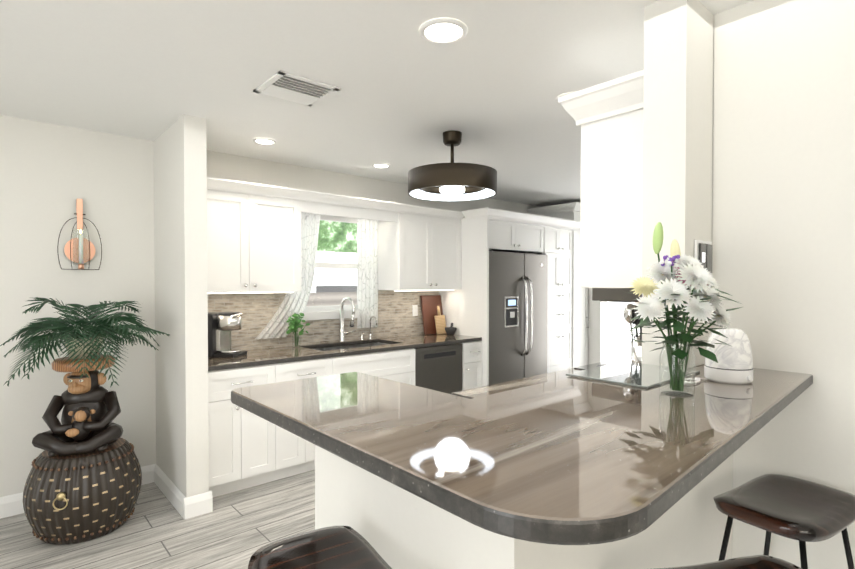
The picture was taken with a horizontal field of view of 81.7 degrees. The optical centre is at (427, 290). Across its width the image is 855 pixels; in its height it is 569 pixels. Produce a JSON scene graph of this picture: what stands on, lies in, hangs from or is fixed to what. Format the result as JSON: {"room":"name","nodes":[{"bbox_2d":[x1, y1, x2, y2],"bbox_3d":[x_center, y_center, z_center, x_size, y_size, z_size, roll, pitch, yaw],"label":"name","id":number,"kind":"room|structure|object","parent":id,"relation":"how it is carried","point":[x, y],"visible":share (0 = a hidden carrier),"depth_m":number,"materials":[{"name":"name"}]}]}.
{"room":"kitchen","nodes":[
{"label":"kitchen","id":0,"kind":"room"},
{"bbox_2d":[0,470,314,568],"bbox_3d":[1.047,1.453,1.344,10.500,0.100,7.600,-1,1,-41],"label":"floor","id":1,"kind":"structure","parent":0,"point":[232,530],"depth_m":2.80,"materials":[{"name":"grey wood"}]},
{"bbox_2d":[23,438,141,544],"bbox_3d":[-1.998,1.143,2.887,0.570,0.474,0.570,-1,1,-41],"label":"basket","id":2,"kind":"object","parent":1,"relation":"on","point":[74,499],"visible":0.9,"depth_m":2.68,"materials":[{"name":"black wicker"}]},
{"bbox_2d":[32,354,122,456],"bbox_3d":[-1.994,0.647,2.825,0.429,0.516,0.373,-1,1,-41],"label":"statue","id":3,"kind":"object","parent":2,"relation":"on","point":[91,411],"visible":0.96,"depth_m":2.78,"materials":[{"name":"black"}]},
{"bbox_2d":[0,297,169,386],"bbox_3d":[-1.978,0.269,2.887,0.788,0.474,0.853,-1,1,-41],"label":"palm plant","id":4,"kind":"object","parent":3,"relation":"on","point":[88,341],"visible":1,"depth_m":2.76,"materials":[{"name":"green plant"}]},
{"bbox_2d":[248,526,391,568],"bbox_3d":[-0.226,1.018,1.113,0.386,0.779,0.466,-1,1,-31],"label":"bar stool","id":5,"kind":"object","parent":1,"relation":"on","point":[339,547],"visible":1,"depth_m":1.20,"materials":[{"name":"brown wood"}]},
{"bbox_2d":[208,341,481,496],"bbox_3d":[-0.646,0.931,4.257,2.629,0.855,0.670,-1,1,-41],"label":"base cabinet","id":6,"kind":"object","parent":1,"relation":"on","point":[247,449],"visible":0.46,"depth_m":3.46,"materials":[{"name":"white wood"}]},
{"bbox_2d":[208,334,481,370],"bbox_3d":[-0.653,0.585,4.258,2.627,0.233,0.624,-1,1,-41],"label":"countertop","id":7,"kind":"structure","parent":6,"relation":"on","point":[266,356],"depth_m":4.04,"materials":[{"name":"stone"}]},
{"bbox_2d":[208,312,246,357],"bbox_3d":[-1.508,0.317,3.632,0.327,0.322,0.210,0,1,11],"label":"coffee maker","id":8,"kind":"object","parent":7,"relation":"on","point":[222,326],"visible":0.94,"depth_m":3.56,"materials":[{"name":"black plastic"}]},
{"bbox_2d":[286,313,309,347],"bbox_3d":[-1.094,0.325,4.094,0.194,0.292,0.207,-1,1,-41],"label":"potted plant","id":9,"kind":"object","parent":7,"relation":"on","point":[295,323],"visible":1,"depth_m":4.07,"materials":[{"name":"green plant"}]},
{"bbox_2d":[339,297,354,341],"bbox_3d":[-0.683,0.259,4.469,0.162,0.413,0.243,-1,1,-41],"label":"faucet","id":10,"kind":"object","parent":7,"relation":"on","point":[342,333],"visible":1,"depth_m":4.48,"materials":[{"name":"silver metal"}]},
{"bbox_2d":[314,343,386,350],"bbox_3d":[-0.652,0.601,4.317,0.796,0.200,0.390,-1,1,-41],"label":"sink","id":11,"kind":"object","parent":7,"relation":"in","point":[336,346],"depth_m":4.45,"materials":[{"name":"silver metal"}]},
{"bbox_2d":[368,316,376,339],"bbox_3d":[-0.511,0.349,4.672,0.056,0.226,0.126,-1,1,-41],"label":"filter faucet","id":12,"kind":"object","parent":7,"relation":"on","point":[370,334],"visible":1,"depth_m":4.69,"materials":[{"name":"silver metal"}]},
{"bbox_2d":[420,295,446,334],"bbox_3d":[0.076,0.250,5.192,0.275,0.407,0.152,-1,1,-41],"label":"cutting boards","id":13,"kind":"object","parent":7,"relation":"on","point":[433,317],"visible":0.96,"depth_m":5.18,"materials":[{"name":"brown wood"}]},
{"bbox_2d":[445,323,456,334],"bbox_3d":[0.241,0.393,5.116,0.124,0.124,0.124,-1,1,-41],"label":"mortar","id":14,"kind":"object","parent":7,"relation":"on","point":[451,330],"visible":1,"depth_m":5.08,"materials":[{"name":"grey stone"}]},
{"bbox_2d":[384,343,461,393],"bbox_3d":[-0.087,0.924,4.764,0.590,0.853,0.629,-1,1,-41],"label":"dishwasher","id":15,"kind":"object","parent":1,"relation":"on","point":[438,368],"visible":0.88,"depth_m":4.53,"materials":[{"name":"grey metal"}]},
{"bbox_2d":[489,250,547,384],"bbox_3d":[0.785,0.461,5.431,0.992,1.760,0.725,-1,1,-41],"label":"refrigerator","id":16,"kind":"object","parent":1,"relation":"on","point":[518,286],"visible":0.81,"depth_m":5.18,"materials":[{"name":"grey metal"}]},
{"bbox_2d":[531,210,588,365],"bbox_3d":[1.673,0.177,6.301,0.320,2.300,0.637,-1,1,-41],"label":"wall","id":17,"kind":"structure","parent":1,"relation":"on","point":[560,217],"depth_m":6.07,"materials":[{"name":"white paint"}]},
{"bbox_2d":[543,222,578,372],"bbox_3d":[1.354,0.286,6.022,0.631,2.090,0.637,-1,1,-41],"label":"tall cabinet","id":18,"kind":"object","parent":1,"relation":"on","point":[553,232],"depth_m":5.84,"materials":[{"name":"white wood"}]},
{"bbox_2d":[655,555,801,568],"bbox_3d":[0.663,1.019,1.047,0.466,0.779,0.386,0,1,-11],"label":"bar stool","id":19,"kind":"object","parent":1,"relation":"on","point":[759,562],"visible":1,"depth_m":1.16,"materials":[{"name":"black leather"}]},
{"bbox_2d":[713,474,854,568],"bbox_3d":[1.094,1.012,1.511,0.466,0.779,0.386,-1,1,-33],"label":"bar stool","id":20,"kind":"object","parent":1,"relation":"on","point":[803,511],"visible":1,"depth_m":1.46,"materials":[{"name":"brown leather"}]},
{"bbox_3d":[1.118,0.936,2.622,3.298,0.895,0.719,-1,1,-41],"label":"cabinet","id":21,"kind":"object","parent":1,"relation":"on","visible":0},
{"bbox_2d":[452,368,580,398],"bbox_3d":[1.119,0.470,2.629,3.318,0.033,0.740,-1,1,-41],"label":"countertop","id":22,"kind":"structure","parent":21,"relation":"on","point":[503,386],"depth_m":2.41,"materials":[{"name":"stone"}]},
{"bbox_2d":[574,356,630,369],"bbox_3d":[1.302,0.446,2.919,0.760,0.007,0.515,-1,1,-41],"label":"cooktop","id":23,"kind":"object","parent":22,"relation":"in","point":[604,363],"visible":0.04,"depth_m":3.01,"materials":[{"name":"white glass"}]},
{"bbox_2d":[623,303,641,362],"bbox_3d":[0.961,0.258,2.175,0.175,0.405,0.163,-1,1,-41],"label":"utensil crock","id":24,"kind":"object","parent":22,"relation":"on","point":[629,313],"visible":0.29,"depth_m":2.17,"materials":[{"name":"silver metal"}]},
{"bbox_2d":[153,114,208,497],"bbox_3d":[-1.660,0.153,3.306,0.130,2.440,0.748,-1,1,-41],"label":"wall","id":25,"kind":"structure","parent":0,"point":[181,286],"depth_m":3.06,"materials":[{"name":"paint"}]},
{"bbox_2d":[154,464,185,518],"bbox_3d":[-1.717,1.311,3.275,0.016,0.125,0.750,-1,1,-41],"label":"baseboard","id":26,"kind":"structure","parent":25,"relation":"attached to","point":[170,490],"depth_m":3.23,"materials":[{"name":"white wood"}]},
{"bbox_2d":[184,491,212,518],"bbox_3d":[-1.407,1.315,3.034,0.162,0.125,0.016,-1,1,-41],"label":"baseboard","id":27,"kind":"structure","parent":25,"relation":"attached to","point":[198,505],"depth_m":3.03,"materials":[{"name":"white wood"}]},
{"bbox_2d":[0,115,538,496],"bbox_3d":[-1.408,0.141,4.126,10.500,2.440,0.150,-1,1,-41],"label":"wall","id":28,"kind":"structure","parent":0,"point":[50,174],"depth_m":3.27,"materials":[{"name":"paint"}]},
{"bbox_2d":[0,464,155,518],"bbox_3d":[-3.626,1.329,2.088,4.455,0.125,0.016,-1,1,-41],"label":"baseboard","id":29,"kind":"structure","parent":28,"relation":"attached to","point":[11,505],"depth_m":3.04,"materials":[{"name":"white wood"}]},
{"bbox_2d":[57,199,101,269],"bbox_3d":[-2.251,-0.369,3.206,0.239,0.463,0.106,-1,1,-41],"label":"candle sconce","id":30,"kind":"object","parent":28,"relation":"attached to","point":[80,249],"visible":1,"depth_m":3.22,"materials":[{"name":"orange metal"}]},
{"bbox_2d":[207,185,302,292],"bbox_3d":[-1.428,-0.359,3.768,0.835,0.729,0.347,-1,1,-41],"label":"upper cabinet","id":31,"kind":"object","parent":28,"relation":"attached to","point":[253,237],"depth_m":3.65,"materials":[{"name":"white wood"}]},
{"bbox_2d":[255,213,319,338],"bbox_3d":[-1.167,-0.155,4.187,0.610,1.090,0.024,-1,1,-41],"label":"curtain","id":32,"kind":"object","parent":28,"relation":"hanging from","point":[277,325],"visible":0.71,"depth_m":4.26,"materials":[{"name":"white fabric"}]},
{"bbox_2d":[208,290,438,349],"bbox_3d":[-0.865,0.231,4.493,2.625,0.468,0.012,-1,1,-41],"label":"backsplash","id":33,"kind":"structure","parent":28,"relation":"attached to","point":[395,316],"depth_m":4.36,"materials":[{"name":"tile"}]},
{"bbox_2d":[412,305,417,315],"bbox_3d":[-0.129,0.203,5.125,0.070,0.115,0.008,-1,1,-41],"label":"electrical outlet","id":34,"kind":"object","parent":33,"relation":"attached to","point":[414,310],"visible":1,"depth_m":5.12,"materials":[{"name":"white plastic"}]},
{"bbox_2d":[304,215,356,311],"bbox_3d":[-0.896,-0.276,4.558,0.891,0.920,0.135,-1,1,-41],"label":"window","id":35,"kind":"structure","parent":28,"relation":"in","point":[340,266],"depth_m":4.62,"materials":[{"name":"white"}]},
{"bbox_2d":[290,310,374,320],"bbox_3d":[-0.869,0.219,4.536,0.900,0.071,0.115,-1,1,-41],"label":"window sill","id":36,"kind":"structure","parent":28,"relation":"attached to","point":[320,315],"depth_m":4.44,"materials":[{"name":"white"}]},
{"bbox_2d":[357,218,377,327],"bbox_3d":[-0.569,-0.178,4.710,0.260,1.060,0.024,-1,1,-41],"label":"curtain","id":37,"kind":"object","parent":28,"relation":"hanging from","point":[367,264],"visible":0.83,"depth_m":4.71,"materials":[{"name":"white fabric"}]},
{"bbox_2d":[375,209,462,290],"bbox_3d":[-0.069,-0.377,4.959,0.811,0.729,0.347,-1,1,-41],"label":"upper cabinet","id":38,"kind":"object","parent":28,"relation":"attached to","point":[417,251],"depth_m":4.76,"materials":[{"name":"white wood"}]},
{"bbox_2d":[461,214,542,253],"bbox_3d":[0.754,-0.593,5.496,1.083,0.316,0.617,-1,1,-41],"label":"upper cabinet","id":39,"kind":"object","parent":28,"relation":"attached to","point":[480,233],"depth_m":5.09,"materials":[{"name":"white wood"}]},
{"bbox_2d":[0,0,751,206],"bbox_3d":[1.047,-1.087,1.305,10.500,0.100,7.600,-1,1,-41],"label":"ceiling","id":40,"kind":"structure","parent":0,"point":[497,80],"depth_m":2.39,"materials":[{"name":"paint"}]},
{"bbox_2d":[253,138,275,144],"bbox_3d":[-1.160,-1.063,3.521,0.158,0.010,0.158,-1,1,-41],"label":"recessed light","id":41,"kind":"object","parent":40,"relation":"in","point":[265,141],"visible":1,"depth_m":3.52,"materials":[{"name":"white plastic"}]},
{"bbox_2d":[253,70,340,106],"bbox_3d":[-0.683,-1.044,2.582,0.330,0.019,0.330,-1,1,-41],"label":"ceiling vent","id":42,"kind":"object","parent":40,"relation":"in","point":[287,86],"visible":0.96,"depth_m":2.56,"materials":[{"name":"white"}]},
{"bbox_2d":[372,163,390,167],"bbox_3d":[-0.397,-1.075,4.242,0.158,0.010,0.158,-1,1,-41],"label":"recessed light","id":43,"kind":"object","parent":40,"relation":"in","point":[380,165],"visible":0.96,"depth_m":4.23,"materials":[{"name":"white plastic"}]},
{"bbox_2d":[419,18,467,43],"bbox_3d":[0.064,-1.040,1.987,0.198,0.010,0.198,-1,1,-41],"label":"recessed light","id":44,"kind":"object","parent":40,"relation":"attached to","point":[443,31],"visible":1,"depth_m":1.97,"materials":[{"name":"white plastic"}]},
{"bbox_2d":[408,130,496,201],"bbox_3d":[0.168,-0.861,3.344,0.600,0.410,0.600,-1,1,-41],"label":"ceiling fan light","id":45,"kind":"object","parent":40,"relation":"hanging from","point":[452,181],"visible":1,"depth_m":3.17,"materials":[{"name":"brown metal"}]},
{"bbox_2d":[315,445,454,568],"bbox_3d":[-0.097,0.861,1.403,0.130,1.083,0.670,-1,1,-41],"label":"wall","id":46,"kind":"structure","parent":0,"point":[395,526],"depth_m":1.32,"materials":[{"name":"paint"}]},
{"bbox_2d":[455,454,732,568],"bbox_3d":[0.612,0.860,1.466,1.278,1.083,0.130,-1,1,-41],"label":"wall","id":47,"kind":"structure","parent":0,"point":[691,532],"depth_m":1.36,"materials":[{"name":"paint"}]},
{"bbox_2d":[231,361,812,544],"bbox_3d":[0.384,0.298,1.505,1.558,0.035,1.138,-1,1,-41],"label":"bar","id":48,"kind":"object","parent":47,"relation":"on","point":[572,461],"visible":0.92,"depth_m":0.97,"materials":[{"name":"stone"}]},
{"bbox_2d":[566,361,699,388],"bbox_3d":[0.691,0.275,1.652,0.395,0.007,0.270,-1,1,-41],"label":"board","id":49,"kind":"object","parent":48,"relation":"on","point":[641,375],"visible":0.96,"depth_m":1.61,"materials":[{"name":"grey"}]},
{"bbox_2d":[625,222,741,397],"bbox_3d":[0.682,0.045,1.351,0.326,0.476,0.304,-1,1,-41],"label":"flower vase","id":50,"kind":"object","parent":48,"relation":"on","point":[680,278],"visible":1,"depth_m":1.30,"materials":[{"name":"clear glass"}]},
{"bbox_2d":[684,377,706,383],"bbox_3d":[0.814,0.274,1.521,0.126,0.008,0.050,-1,1,-41],"label":"cord","id":51,"kind":"object","parent":48,"relation":"on","point":[697,380],"visible":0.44,"depth_m":1.52,"materials":[{"name":"white plastic"}]},
{"bbox_2d":[704,328,752,383],"bbox_3d":[0.943,0.198,1.542,0.132,0.164,0.139,-1,1,-41],"label":"diffuser","id":52,"kind":"object","parent":48,"relation":"on","point":[734,365],"visible":0.88,"depth_m":1.50,"materials":[{"name":"white plastic"}]},
{"bbox_2d":[588,288,606,364],"bbox_3d":[2.676,0.119,5.542,0.150,2.440,3.098,-1,1,-41],"label":"wall","id":53,"kind":"structure","parent":0,"point":[597,335],"depth_m":6.12,"materials":[{"name":"paint"}]},
{"bbox_2d":[607,302,639,360],"bbox_3d":[2.614,0.232,5.956,0.001,2.200,1.100,-1,1,-41],"label":"exterior door","id":54,"kind":"structure","parent":53,"relation":"in","point":[618,338],"depth_m":6.21,"materials":[{"name":"white"}]},
{"bbox_2d":[642,0,713,368],"bbox_3d":[2.268,0.157,3.026,3.780,2.440,0.150,-1,1,-41],"label":"wall","id":55,"kind":"structure","parent":0,"point":[678,100],"depth_m":1.78,"materials":[{"name":"paint"}]},
{"bbox_2d":[558,70,643,287],"bbox_3d":[1.080,-0.434,2.348,0.989,0.834,0.406,-1,1,-41],"label":"upper cabinet","id":56,"kind":"object","parent":55,"relation":"attached to","point":[607,116],"visible":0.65,"depth_m":2.05,"materials":[{"name":"white wood"}]},
{"bbox_2d":[592,288,641,301],"bbox_3d":[1.350,0.016,2.660,0.880,0.073,0.508,-1,1,-41],"label":"range hood","id":57,"kind":"object","parent":56,"relation":"attached to","point":[611,294],"visible":0.21,"depth_m":2.47,"materials":[{"name":"grey metal"}]},
{"bbox_2d":[694,240,712,274],"bbox_3d":[1.016,-0.119,1.811,0.150,0.130,0.017,-1,1,-41],"label":"light switch","id":58,"kind":"object","parent":55,"relation":"attached to","point":[703,252],"visible":0.62,"depth_m":1.79,"materials":[{"name":"white plastic"}]},
{"bbox_2d":[712,0,854,568],"bbox_3d":[2.525,0.198,0.358,0.150,2.440,4.198,-1,1,-41],"label":"wall","id":59,"kind":"structure","parent":0,"point":[783,244],"depth_m":1.69,"materials":[{"name":"paint"}]},
{"label":"outside","id":60,"kind":"structure","parent":0,"visible":0},
{"bbox_2d":[306,220,356,305],"bbox_3d":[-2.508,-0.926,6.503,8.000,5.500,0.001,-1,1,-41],"label":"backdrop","id":61,"kind":"structure","parent":60,"point":[347,230],"depth_m":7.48,"materials":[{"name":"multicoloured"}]}
]}

